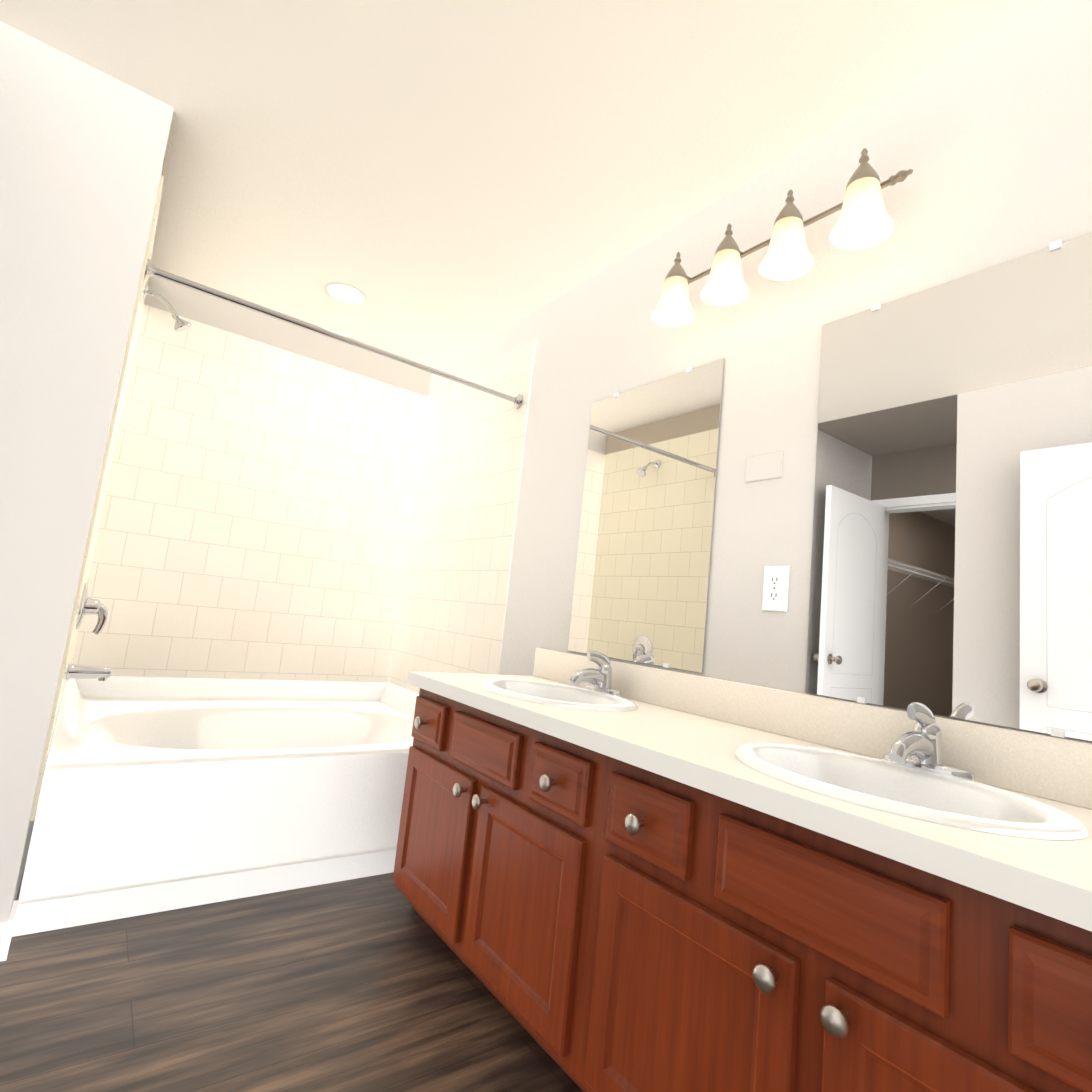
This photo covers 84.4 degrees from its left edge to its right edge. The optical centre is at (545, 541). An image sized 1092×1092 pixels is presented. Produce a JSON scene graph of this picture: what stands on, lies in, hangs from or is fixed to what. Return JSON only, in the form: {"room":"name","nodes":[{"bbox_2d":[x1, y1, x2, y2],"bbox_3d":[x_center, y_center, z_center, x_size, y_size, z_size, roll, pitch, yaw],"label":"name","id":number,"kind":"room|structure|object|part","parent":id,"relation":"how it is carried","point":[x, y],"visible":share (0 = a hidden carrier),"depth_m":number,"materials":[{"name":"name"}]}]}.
{"room":"bathroom","nodes":[
{"label":"bathroom","id":0,"kind":"room"},
{"bbox_2d":[0,21,173,922],"bbox_3d":[-2.325,-0.230,1.795,1.601,2.440,1.393,11,-9,-36],"label":"wall","id":1,"kind":"structure","parent":0,"point":[82,148],"depth_m":1.66,"materials":[{"name":"beige paint"}]},
{"bbox_2d":[0,900,18,960],"bbox_3d":[-1.095,1.007,1.151,2.970,0.090,1.243,11,-9,-36],"label":"baseboard","id":2,"kind":"structure","parent":1,"relation":"attached to","point":[6,930],"depth_m":1.54,"materials":[{"name":"white paint"}]},
{"bbox_2d":[161,112,173,187],"bbox_3d":[-1.536,-1.230,2.366,0.003,0.157,1.253,11,-9,-36],"label":"wall","id":3,"kind":"structure","parent":0,"point":[165,156],"depth_m":1.89,"materials":[{"name":"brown paint"}]},
{"bbox_2d":[30,175,163,820],"bbox_3d":[-1.675,-0.172,2.271,0.008,1.983,1.153,11,-9,-36],"label":"tile","id":4,"kind":"structure","parent":3,"relation":"attached to","point":[103,484],"depth_m":1.90,"materials":[{"name":"tile"}]},
{"bbox_2d":[66,283,190,680],"bbox_3d":[-1.601,-0.245,2.346,0.176,1.550,0.176,11,-9,-36],"label":"shower fixture","id":5,"kind":"object","parent":4,"relation":"attached to","point":[90,606],"visible":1,"depth_m":2.24,"materials":[{"name":"silver metal"}]},
{"bbox_2d":[144,277,430,395],"bbox_3d":[-1.469,0.042,3.204,1.489,2.440,0.120,11,-9,-36],"label":"wall","id":6,"kind":"structure","parent":0,"point":[209,310],"depth_m":3.23,"materials":[{"name":"beige paint"}]},
{"bbox_2d":[72,304,426,681],"bbox_3d":[-1.423,-0.031,3.162,1.473,1.983,0.008,11,-9,-36],"label":"tile","id":7,"kind":"structure","parent":6,"relation":"attached to","point":[255,521],"depth_m":3.09,"materials":[{"name":"tile"}]},
{"bbox_2d":[0,863,582,1091],"bbox_3d":[-1.141,1.079,1.195,3.210,0.050,3.653,11,-9,-36],"label":"floor","id":8,"kind":"structure","parent":0,"point":[374,983],"depth_m":1.47,"materials":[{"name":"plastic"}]},
{"bbox_2d":[12,676,418,936],"bbox_3d":[-1.183,0.949,2.564,1.469,0.548,1.152,11,-9,-36],"label":"bathtub","id":9,"kind":"object","parent":8,"relation":"on","point":[159,794],"visible":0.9,"depth_m":2.05,"materials":[{"name":"white ceramic"}]},
{"bbox_2d":[393,648,1091,1091],"bbox_3d":[0.290,0.763,1.389,0.557,0.920,1.962,11,-9,-36],"label":"bathroom vanity","id":10,"kind":"object","parent":8,"relation":"on","point":[613,876],"visible":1,"depth_m":1.08,"materials":[{"name":"brown wood"}]},
{"bbox_2d":[481,678,638,750],"bbox_3d":[0.026,0.538,1.827,0.430,0.167,0.544,11,-9,-36],"label":"sink","id":11,"kind":"object","parent":10,"relation":"in","point":[556,698],"depth_m":1.72,"materials":[{"name":"white ceramic"}]},
{"bbox_2d":[568,650,621,695],"bbox_3d":[0.145,0.417,1.931,0.170,0.129,0.166,11,-9,-36],"label":"faucet","id":12,"kind":"object","parent":10,"relation":"on","point":[600,678],"depth_m":1.93,"materials":[{"name":"silver metal"}]},
{"bbox_2d":[734,743,1089,894],"bbox_3d":[0.593,0.499,1.059,0.430,0.167,0.544,11,-9,-36],"label":"sink","id":13,"kind":"object","parent":10,"relation":"in","point":[942,799],"depth_m":1.00,"materials":[{"name":"white ceramic"}]},
{"bbox_2d":[881,702,975,780],"bbox_3d":[0.712,0.377,1.163,0.170,0.129,0.166,11,-9,-36],"label":"faucet","id":14,"kind":"object","parent":10,"relation":"on","point":[917,754],"depth_m":1.16,"materials":[{"name":"silver metal"}]},
{"bbox_2d":[0,0,1046,368],"bbox_3d":[-0.883,-1.377,1.512,3.210,0.050,3.653,11,-9,-36],"label":"ceiling","id":15,"kind":"structure","parent":0,"point":[438,184],"depth_m":1.78,"materials":[{"name":"paint"}]},
{"bbox_2d":[325,283,364,304],"bbox_3d":[-0.958,-1.179,2.878,0.184,0.009,0.184,11,-9,-36],"label":"recessed light","id":16,"kind":"object","parent":15,"relation":"in","point":[330,287],"visible":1,"depth_m":2.86,"materials":[{"name":"white paint"}]},
{"bbox_2d":[428,0,1091,743],"bbox_3d":[0.222,0.096,2.251,0.120,2.440,3.653,11,-9,-36],"label":"wall","id":17,"kind":"structure","parent":0,"point":[988,140],"depth_m":1.66,"materials":[{"name":"beige paint"}]},
{"bbox_2d":[389,339,535,693],"bbox_3d":[-0.492,0.063,3.131,0.008,1.983,1.153,11,-9,-36],"label":"tile","id":18,"kind":"structure","parent":17,"relation":"attached to","point":[453,597],"depth_m":3.06,"materials":[{"name":"tile"}]},
{"bbox_2d":[144,258,522,408],"bbox_3d":[-0.713,-0.769,2.387,1.472,0.068,0.068,11,-9,-36],"label":"shower curtain rod","id":19,"kind":"object","parent":18,"relation":"attached to","point":[152,270],"visible":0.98,"depth_m":2.24,"materials":[{"name":"silver metal"}]},
{"bbox_2d":[568,358,724,672],"bbox_3d":[0.317,-0.083,2.057,0.010,0.972,0.623,11,-9,-36],"label":"mirror","id":20,"kind":"object","parent":17,"relation":"attached to","point":[641,583],"visible":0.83,"depth_m":2.01,"materials":[{"name":"clear glass"}]},
{"bbox_2d":[745,452,782,481],"bbox_3d":[0.611,-0.207,1.692,0.003,0.072,0.116,11,-9,-36],"label":"cover plate","id":21,"kind":"object","parent":17,"relation":"attached to","point":[764,467],"visible":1,"depth_m":1.69,"materials":[{"name":"beige paint"}]},
{"bbox_2d":[762,566,788,611],"bbox_3d":[0.608,0.126,1.600,0.008,0.120,0.072,11,-9,-36],"label":"duplex electrical outlet","id":22,"kind":"object","parent":17,"relation":"attached to","point":[775,587],"visible":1,"depth_m":1.59,"materials":[{"name":"white plastic"}]},
{"bbox_2d":[651,148,912,326],"bbox_3d":[0.610,-0.825,1.696,0.196,0.223,0.752,11,-9,-36],"label":"sconce","id":23,"kind":"object","parent":17,"relation":"attached to","point":[865,220],"visible":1,"depth_m":1.60,"materials":[{"name":"white glass"}]},
{"bbox_3d":[0.407,-0.768,1.908,0.138,0.123,0.138,11,-9,-36],"label":"lamp shade","id":24,"kind":"part","parent":23,"relation":"part of","materials":[{"name":"white glass"}]},
{"bbox_3d":[0.523,-0.777,1.751,0.138,0.123,0.138,11,-9,-36],"label":"lamp shade","id":25,"kind":"part","parent":23,"relation":"part of","materials":[{"name":"white glass"}]},
{"bbox_3d":[0.639,-0.785,1.595,0.138,0.123,0.138,11,-9,-36],"label":"lamp shade","id":26,"kind":"part","parent":23,"relation":"part of","materials":[{"name":"white glass"}]},
{"bbox_3d":[0.754,-0.793,1.438,0.138,0.123,0.138,11,-9,-36],"label":"lamp shade","id":27,"kind":"part","parent":23,"relation":"part of","materials":[{"name":"white glass"}]},
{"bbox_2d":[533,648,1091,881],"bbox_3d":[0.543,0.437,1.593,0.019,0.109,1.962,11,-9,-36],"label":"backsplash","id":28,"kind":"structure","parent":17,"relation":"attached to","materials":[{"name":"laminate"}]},
{"bbox_2d":[805,233,1091,740],"bbox_3d":[0.876,-0.118,1.297,0.010,0.974,0.627,11,-9,-36],"label":"mirror","id":29,"kind":"object","parent":17,"relation":"attached to","point":[951,566],"visible":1,"depth_m":1.28,"materials":[{"name":"clear glass"}]}
]}

